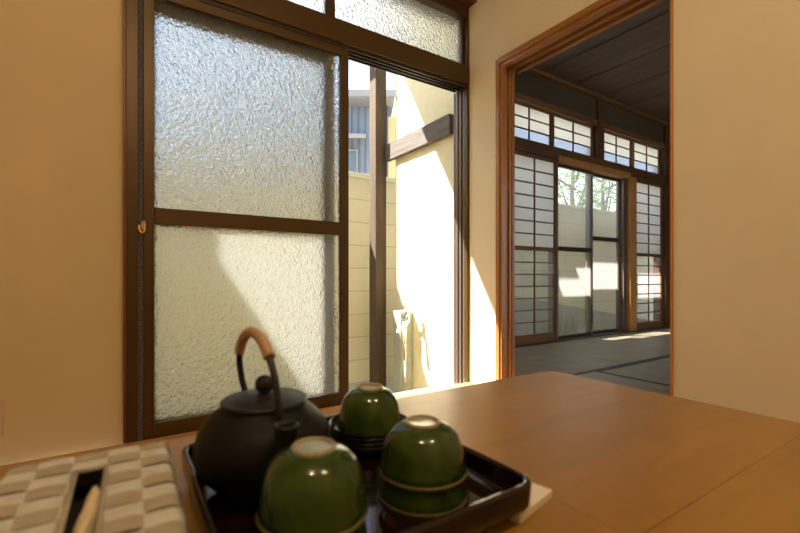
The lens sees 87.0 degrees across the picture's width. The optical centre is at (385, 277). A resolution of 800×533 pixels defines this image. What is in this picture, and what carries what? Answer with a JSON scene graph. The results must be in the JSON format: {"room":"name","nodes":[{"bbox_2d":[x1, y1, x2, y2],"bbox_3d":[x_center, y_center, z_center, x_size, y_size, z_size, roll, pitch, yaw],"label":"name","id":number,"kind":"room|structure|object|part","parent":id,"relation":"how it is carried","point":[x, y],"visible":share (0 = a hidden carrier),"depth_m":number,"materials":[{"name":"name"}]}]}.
{"room":"traditional dwelling","nodes":[
{"label":"traditional dwelling","id":0,"kind":"room"},
{"bbox_2d":[0,0,122,465],"bbox_3d":[-1.189,-0.478,1.538,4.040,2.830,0.160,0,0,-32],"label":"wall","id":1,"kind":"structure","parent":0,"point":[61,61],"depth_m":1.49,"materials":[{"name":"beige paint"}]},
{"bbox_2d":[0,399,3,435],"bbox_3d":[-1.306,0.466,1.388,0.071,0.122,0.008,0,0,-32],"label":"outlet plate","id":2,"kind":"object","parent":1,"relation":"attached to","point":[1,400],"visible":1,"depth_m":1.40,"materials":[{"name":"beige"}]},
{"bbox_2d":[123,0,476,443],"bbox_3d":[-0.257,-0.548,2.085,1.800,2.470,0.235,0,0,-32],"label":"window","id":3,"kind":"structure","parent":1,"relation":"in","point":[237,111],"depth_m":1.83,"materials":[{"name":"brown glass"}]},
{"bbox_3d":[-0.563,-0.241,1.856,0.881,1.788,0.031,0,0,-32],"label":"sliding sash","id":4,"kind":"part","parent":3,"relation":"part of","materials":[{"name":"brown metal"}]},
{"bbox_3d":[-0.566,-0.681,1.855,0.808,0.825,0.004,0,0,-32],"label":"pane","id":5,"kind":"part","parent":3,"relation":"part of","materials":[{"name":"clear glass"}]},
{"bbox_3d":[-0.566,0.177,1.855,0.808,0.780,0.004,0,0,-32],"label":"pane","id":6,"kind":"part","parent":3,"relation":"part of","materials":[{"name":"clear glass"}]},
{"bbox_3d":[-0.619,-1.413,1.855,0.773,0.280,0.004,0,0,-32],"label":"transom pane","id":7,"kind":"part","parent":3,"relation":"part of","materials":[{"name":"clear glass"}]},
{"bbox_3d":[-0.247,-1.400,2.091,1.693,0.298,0.056,0,0,-32],"label":"transom frame","id":8,"kind":"part","parent":3,"relation":"part of","materials":[{"name":"brown metal"}]},
{"bbox_3d":[0.089,-1.413,2.304,0.844,0.280,0.004,0,0,-32],"label":"transom pane","id":9,"kind":"part","parent":3,"relation":"part of","materials":[{"name":"clear glass"}]},
{"bbox_2d":[0,382,474,471],"bbox_3d":[-0.177,0.647,0.092,4.000,0.060,3.346,0,0,-32],"label":"floor","id":10,"kind":"structure","parent":0,"point":[193,433],"depth_m":1.59,"materials":[{"name":"brown wood"}]},
{"bbox_2d":[0,371,799,532],"bbox_3d":[-0.012,0.426,0.189,1.682,0.382,1.032,0,0,-32],"label":"table","id":11,"kind":"object","parent":10,"relation":"on","point":[613,458],"visible":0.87,"depth_m":0.56,"materials":[{"name":"laminate"}]},
{"bbox_2d":[0,441,189,532],"bbox_3d":[-0.219,0.201,0.301,0.140,0.067,0.266,0,0,-32],"label":"tissue box cover","id":12,"kind":"object","parent":11,"relation":"on","point":[140,493],"visible":0.99,"depth_m":0.34,"materials":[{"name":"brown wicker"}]},
{"bbox_2d":[72,485,100,532],"bbox_3d":[-0.216,0.181,0.305,0.023,0.027,0.145,0,0,-27],"label":"tissue","id":13,"kind":"object","parent":12,"relation":"in","point":[86,522],"visible":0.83,"depth_m":0.30,"materials":[{"name":"white paper"}]},
{"bbox_2d":[181,415,531,532],"bbox_3d":[-0.047,0.215,0.451,0.284,0.040,0.285,0,0,-32],"label":"serving tray","id":14,"kind":"object","parent":11,"relation":"on","point":[497,492],"visible":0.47,"depth_m":0.39,"materials":[{"name":"black paint"}]},
{"bbox_2d":[193,327,330,504],"bbox_3d":[-0.129,0.136,0.448,0.139,0.167,0.139,0,0,14],"label":"teapot","id":15,"kind":"object","parent":14,"relation":"on","point":[234,448],"visible":0.91,"depth_m":0.40,"materials":[{"name":"black metal"}]},
{"bbox_3d":[-0.137,0.101,0.448,0.018,0.091,0.122,0,0,-32],"label":"handle","id":16,"kind":"part","parent":15,"relation":"part of","materials":[{"name":"black metal"}]},
{"bbox_3d":[-0.129,0.127,0.448,0.089,0.012,0.089,0,0,-32],"label":"lid","id":17,"kind":"part","parent":15,"relation":"part of","materials":[{"name":"black metal"}]},
{"bbox_3d":[-0.129,0.113,0.448,0.020,0.020,0.020,0,0,-32],"label":"knob","id":18,"kind":"part","parent":15,"relation":"part of","materials":[{"name":"black metal"}]},
{"bbox_3d":[-0.098,0.163,0.391,0.034,0.061,0.049,0,0,-32],"label":"spout","id":19,"kind":"part","parent":15,"relation":"part of","materials":[{"name":"black metal"}]},
{"bbox_2d":[333,440,382,455],"bbox_3d":[-0.022,0.212,0.558,0.107,0.014,0.107,0,0,-32],"label":"saucer","id":20,"kind":"object","parent":14,"relation":"on","point":[357,451],"visible":0.18,"depth_m":0.51,"materials":[{"name":"black paint"}]},
{"bbox_2d":[330,433,382,447],"bbox_3d":[-0.022,0.207,0.558,0.107,0.014,0.107,0,0,-32],"label":"saucer","id":21,"kind":"object","parent":20,"relation":"on","point":[357,445],"visible":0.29,"depth_m":0.51,"materials":[{"name":"black paint"}]},
{"bbox_2d":[329,426,384,443],"bbox_3d":[-0.022,0.201,0.558,0.107,0.014,0.107,0,0,-32],"label":"saucer","id":22,"kind":"object","parent":21,"relation":"on","point":[360,441],"visible":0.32,"depth_m":0.51,"materials":[{"name":"black paint"}]},
{"bbox_2d":[329,413,406,438],"bbox_3d":[-0.022,0.196,0.558,0.107,0.014,0.107,0,0,-32],"label":"saucer","id":23,"kind":"object","parent":22,"relation":"on","point":[333,422],"visible":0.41,"depth_m":0.52,"materials":[{"name":"black paint"}]},
{"bbox_2d":[337,383,400,434],"bbox_3d":[-0.021,0.171,0.559,0.087,0.056,0.087,0,0,-32],"label":"tea cup","id":24,"kind":"object","parent":23,"relation":"on","point":[367,408],"visible":0.89,"depth_m":0.53,"materials":[{"name":"green ceramic"}]},
{"bbox_2d":[350,519,367,532],"bbox_3d":[-0.057,0.195,0.341,0.090,0.049,0.090,0,0,-32],"label":"tea cup","id":25,"kind":"object","parent":14,"relation":"on","point":[362,528],"visible":0.13,"depth_m":0.33,"materials":[{"name":"green ceramic"}]},
{"bbox_2d":[256,436,368,532],"bbox_3d":[-0.059,0.162,0.342,0.090,0.053,0.090,0,0,-32],"label":"tea cup","id":26,"kind":"object","parent":25,"relation":"on","point":[316,484],"visible":1,"depth_m":0.31,"materials":[{"name":"green ceramic"}]},
{"bbox_2d":[378,477,466,517],"bbox_3d":[0.037,0.195,0.429,0.090,0.049,0.090,0,0,-32],"label":"tea cup","id":27,"kind":"object","parent":14,"relation":"on","point":[421,504],"visible":0.38,"depth_m":0.39,"materials":[{"name":"green ceramic"}]},
{"bbox_2d":[378,415,466,490],"bbox_3d":[0.037,0.170,0.429,0.090,0.050,0.090,0,0,-32],"label":"tea cup","id":28,"kind":"object","parent":27,"relation":"on","point":[420,452],"visible":1,"depth_m":0.40,"materials":[{"name":"green ceramic"}]},
{"bbox_2d":[509,483,551,523],"bbox_3d":[0.128,0.230,0.450,0.070,0.010,0.070,0,0,-44],"label":"coaster","id":29,"kind":"object","parent":11,"relation":"on","point":[540,495],"visible":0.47,"depth_m":0.43,"materials":[{"name":"beige wood"}]},
{"bbox_2d":[124,377,392,443],"bbox_3d":[-0.491,0.987,9.173,15.000,0.100,11.984,0,0,-32],"label":"ground","id":30,"kind":"structure","parent":0,"point":[389,381],"depth_m":3.70,"materials":[{"name":"grey concrete"}]},
{"bbox_2d":[349,89,394,177],"bbox_3d":[-2.046,-1.623,10.357,5.120,5.120,3.980,0,0,-1],"label":"house","id":31,"kind":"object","parent":30,"relation":"on","point":[358,98],"visible":0.18,"depth_m":8.98,"materials":[{"name":"blue"}]},
{"bbox_2d":[369,66,385,386],"bbox_3d":[-0.066,-0.748,3.393,0.100,3.370,0.100,0,0,-32],"label":"timber post","id":32,"kind":"object","parent":30,"relation":"on","point":[377,77],"visible":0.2,"depth_m":3.35,"materials":[{"name":"brown wood"}]},
{"bbox_2d":[393,306,411,392],"bbox_3d":[0.129,0.568,3.092,0.138,0.738,0.214,0,0,-7],"label":"stand","id":33,"kind":"object","parent":30,"relation":"on","point":[402,319],"visible":0.98,"depth_m":3.09,"materials":[{"name":"grey"}]},
{"bbox_3d":[0.147,0.238,3.028,0.040,0.078,0.040,0,0,-32],"label":"tap handle","id":34,"kind":"part","parent":33,"relation":"part of","materials":[{"name":"silver metal"}]},
{"bbox_2d":[349,171,652,383],"bbox_3d":[1.573,-0.003,4.987,14.000,1.880,0.119,0,0,-32],"label":"wall","id":35,"kind":"structure","parent":30,"relation":"on","point":[571,218],"depth_m":5.04,"materials":[{"name":"beige concrete"}]},
{"bbox_2d":[558,311,578,335],"bbox_3d":[2.126,0.640,5.045,0.552,0.594,0.099,0,0,-32],"label":"grass","id":36,"kind":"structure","parent":30,"relation":"on","point":[566,324],"depth_m":5.08,"materials":[{"name":"green"}]},
{"bbox_2d":[515,296,651,335],"bbox_3d":[3.025,0.537,5.777,4.700,0.800,0.114,0,0,-32],"label":"footing","id":37,"kind":"object","parent":30,"relation":"on","point":[601,320],"visible":0.14,"depth_m":5.12,"materials":[{"name":"concrete"}]},
{"bbox_2d":[558,167,615,209],"bbox_3d":[4.000,-1.412,8.916,2.359,4.710,2.464,0,0,36],"label":"tree","id":38,"kind":"object","parent":30,"relation":"on","point":[573,181],"visible":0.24,"depth_m":8.89,"materials":[{"name":"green plant"}]},
{"bbox_2d":[559,168,615,211],"bbox_3d":[5.529,-1.604,10.334,2.616,5.093,2.728,0,0,-32],"label":"tree","id":39,"kind":"object","parent":30,"relation":"on","point":[603,202],"visible":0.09,"depth_m":10.41,"materials":[{"name":"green plant"}]},
{"bbox_2d":[395,74,455,389],"bbox_3d":[0.325,-0.673,3.034,0.120,3.220,0.744,0,0,-32],"label":"wall","id":40,"kind":"structure","parent":0,"point":[424,177],"depth_m":2.99,"materials":[{"name":"beige paint"}]},
{"bbox_2d":[385,114,452,161],"bbox_3d":[0.216,-0.998,3.054,0.038,0.130,0.775,0,0,-32],"label":"timber beam","id":41,"kind":"structure","parent":40,"relation":"attached to","point":[441,128],"depth_m":2.98,"materials":[{"name":"brown wood"}]},
{"bbox_2d":[515,71,662,142],"bbox_3d":[2.310,-1.848,4.628,4.940,0.310,0.120,0,0,-32],"label":"wall","id":42,"kind":"structure","parent":0,"point":[527,84],"depth_m":4.36,"materials":[{"name":"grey paint"}]},
{"bbox_2d":[525,67,669,126],"bbox_3d":[2.355,-1.935,4.556,4.940,0.035,0.050,0,0,-32],"label":"crown molding","id":43,"kind":"structure","parent":42,"relation":"attached to","point":[534,71],"depth_m":4.42,"materials":[{"name":"brown wood"}]},
{"bbox_2d":[534,0,669,122],"bbox_3d":[3.222,-1.983,3.116,5.020,0.060,3.610,0,0,-32],"label":"ceiling","id":44,"kind":"structure","parent":0,"point":[627,63],"depth_m":3.83,"materials":[{"name":"black wood"}]},
{"bbox_2d":[469,0,799,422],"bbox_3d":[1.436,-0.608,1.134,0.120,2.570,3.376,0,0,-32],"label":"wall","id":45,"kind":"structure","parent":0,"point":[736,63],"depth_m":1.46,"materials":[{"name":"beige paint"}]},
{"bbox_2d":[496,0,672,395],"bbox_3d":[1.000,-0.288,1.814,0.157,1.810,1.265,0,0,-32],"label":"door frame","id":46,"kind":"structure","parent":45,"relation":"attached to","point":[505,78],"depth_m":2.29,"materials":[{"name":"orange wood"}]},
{"bbox_3d":[3.206,0.702,3.160,5.000,0.110,3.700,0,0,-32],"label":"floor","id":47,"kind":"structure","parent":0,"visible":0},
{"bbox_2d":[515,346,628,376],"bbox_3d":[1.022,0.631,3.112,1.138,0.032,0.938,0,0,-32],"label":"mat","id":48,"kind":"object","parent":47,"relation":"on","point":[528,360],"visible":0.35,"depth_m":3.07,"materials":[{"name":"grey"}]},
{"bbox_2d":[527,332,669,363],"bbox_3d":[2.284,0.631,3.913,1.848,0.032,0.938,0,0,-32],"label":"mat","id":49,"kind":"object","parent":47,"relation":"on","point":[630,347],"visible":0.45,"depth_m":3.74,"materials":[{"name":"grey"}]},
{"bbox_2d":[577,371,669,394],"bbox_3d":[1.581,0.631,1.838,0.718,0.032,1.808,0,0,-32],"label":"mat","id":50,"kind":"object","parent":47,"relation":"on","point":[647,385],"visible":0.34,"depth_m":2.51,"materials":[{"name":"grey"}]},
{"bbox_2d":[598,356,669,384],"bbox_3d":[2.430,0.631,2.898,1.848,0.032,0.928,0,0,-32],"label":"mat","id":51,"kind":"object","parent":47,"relation":"on","point":[658,369],"visible":0.21,"depth_m":2.81,"materials":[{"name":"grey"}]},
{"bbox_2d":[636,327,669,335],"bbox_3d":[3.846,0.631,4.904,1.848,0.032,0.938,0,0,-32],"label":"mat","id":52,"kind":"object","parent":47,"relation":"on","point":[661,331],"visible":0.02,"depth_m":4.86,"materials":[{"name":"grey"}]},
{"bbox_3d":[0.665,-0.488,3.584,1.043,2.410,0.120,0,0,-32],"label":"wall","id":53,"kind":"structure","parent":0,"visible":0},
{"bbox_2d":[515,136,664,184],"bbox_3d":[2.314,-1.230,4.622,4.940,0.115,0.135,0,0,-32],"label":"lintel","id":54,"kind":"object","parent":53,"relation":"attached to","point":[521,144],"visible":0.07,"depth_m":4.31,"materials":[{"name":"brown wood"}]},
{"bbox_2d":[515,101,551,145],"bbox_3d":[1.357,-1.460,4.003,0.680,0.345,0.025,0,0,-32],"label":"window","id":55,"kind":"structure","parent":54,"relation":"on","point":[531,123],"depth_m":4.04,"materials":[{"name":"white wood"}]},
{"bbox_3d":[1.354,-1.348,4.006,0.640,0.110,0.002,0,0,-32],"label":"pane","id":56,"kind":"part","parent":55,"relation":"part of","materials":[{"name":"white"}]},
{"bbox_2d":[515,92,663,156],"bbox_3d":[2.313,-1.490,4.623,4.940,0.405,0.132,0,0,-32],"label":"window","id":57,"kind":"structure","parent":54,"relation":"on","point":[568,134],"depth_m":4.36,"materials":[{"name":"brown wood"}]},
{"bbox_3d":[1.937,-1.348,4.375,0.660,0.110,0.002,0,0,-32],"label":"pane","id":58,"kind":"part","parent":57,"relation":"part of","materials":[{"name":"white"}]},
{"bbox_2d":[557,155,630,178],"bbox_3d":[2.238,-1.182,4.561,1.332,0.062,0.116,0,0,-32],"label":"rail","id":59,"kind":"object","parent":54,"relation":"attached to","point":[597,169],"visible":0.64,"depth_m":4.50,"materials":[{"name":"orange wood"}]},
{"bbox_2d":[593,99,603,159],"bbox_3d":[2.285,-1.603,4.601,0.120,0.630,0.140,0,0,-32],"label":"post","id":60,"kind":"object","parent":54,"relation":"on","point":[598,131],"visible":0.48,"depth_m":4.53,"materials":[{"name":"brown wood"}]},
{"bbox_2d":[604,131,631,166],"bbox_3d":[2.623,-1.460,4.806,0.660,0.345,0.025,0,0,-32],"label":"window","id":61,"kind":"structure","parent":54,"relation":"on","point":[617,149],"depth_m":4.83,"materials":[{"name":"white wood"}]},
{"bbox_3d":[2.621,-1.348,4.810,0.620,0.110,0.002,0,0,-32],"label":"pane","id":62,"kind":"part","parent":61,"relation":"part of","materials":[{"name":"white"}]},
{"bbox_2d":[632,140,659,173],"bbox_3d":[3.193,-1.460,5.168,0.650,0.345,0.025,0,0,-32],"label":"window","id":63,"kind":"structure","parent":54,"relation":"on","point":[645,157],"depth_m":5.16,"materials":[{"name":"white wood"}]},
{"bbox_3d":[3.191,-1.348,5.171,0.610,0.110,0.002,0,0,-32],"label":"pane","id":64,"kind":"part","parent":63,"relation":"part of","materials":[{"name":"white"}]},
{"bbox_2d":[515,327,666,346],"bbox_3d":[2.304,0.649,4.636,4.940,0.056,0.180,0,0,-32],"label":"sill","id":65,"kind":"structure","parent":53,"relation":"attached to","point":[657,327],"depth_m":4.39,"materials":[{"name":"brown wood"}]},
{"bbox_2d":[515,150,556,344],"bbox_3d":[1.408,-0.277,4.008,0.663,1.788,0.032,0,0,-32],"label":"door","id":66,"kind":"structure","parent":65,"relation":"on","point":[535,175],"depth_m":4.02,"materials":[{"name":"white paper"}]},
{"bbox_2d":[548,179,626,339],"bbox_3d":[2.220,-0.265,4.577,1.317,1.772,0.090,0,0,-32],"label":"door track","id":67,"kind":"object","parent":65,"relation":"on","point":[623,182],"visible":0.57,"depth_m":4.89,"materials":[{"name":"brown wood"}]},
{"bbox_2d":[557,163,592,338],"bbox_3d":[1.966,-0.267,4.395,0.630,1.768,0.036,0,0,-32],"label":"door","id":68,"kind":"structure","parent":67,"relation":"in","point":[589,250],"depth_m":4.54,"materials":[{"name":"brown"}]},
{"bbox_3d":[2.221,0.397,4.541,0.014,0.200,0.010,0,0,-32],"label":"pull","id":69,"kind":"part","parent":68,"relation":"part of","materials":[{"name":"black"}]},
{"bbox_2d":[585,173,619,333],"bbox_3d":[2.449,-0.267,4.745,0.640,1.768,0.036,0,0,-32],"label":"door","id":70,"kind":"structure","parent":67,"relation":"in","point":[595,238],"depth_m":4.73,"materials":[{"name":"brown"}]},
{"bbox_2d":[627,176,636,330],"bbox_3d":[2.843,-0.278,4.955,0.140,1.790,0.140,0,0,-32],"label":"post","id":71,"kind":"object","parent":65,"relation":"on","point":[632,181],"visible":0.53,"depth_m":4.88,"materials":[{"name":"orange wood"}]},
{"bbox_2d":[637,179,662,329],"bbox_3d":[3.204,-0.277,5.147,0.675,1.788,0.032,0,0,-32],"label":"door","id":72,"kind":"structure","parent":65,"relation":"on","point":[649,195],"depth_m":5.18,"materials":[{"name":"brown wood"}]},
{"bbox_2d":[653,125,669,326],"bbox_3d":[3.525,-0.650,5.382,0.120,2.535,0.150,0,0,-32],"label":"post","id":73,"kind":"object","parent":65,"relation":"on","point":[664,153],"visible":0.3,"depth_m":5.31,"materials":[{"name":"brown wood"}]}
]}

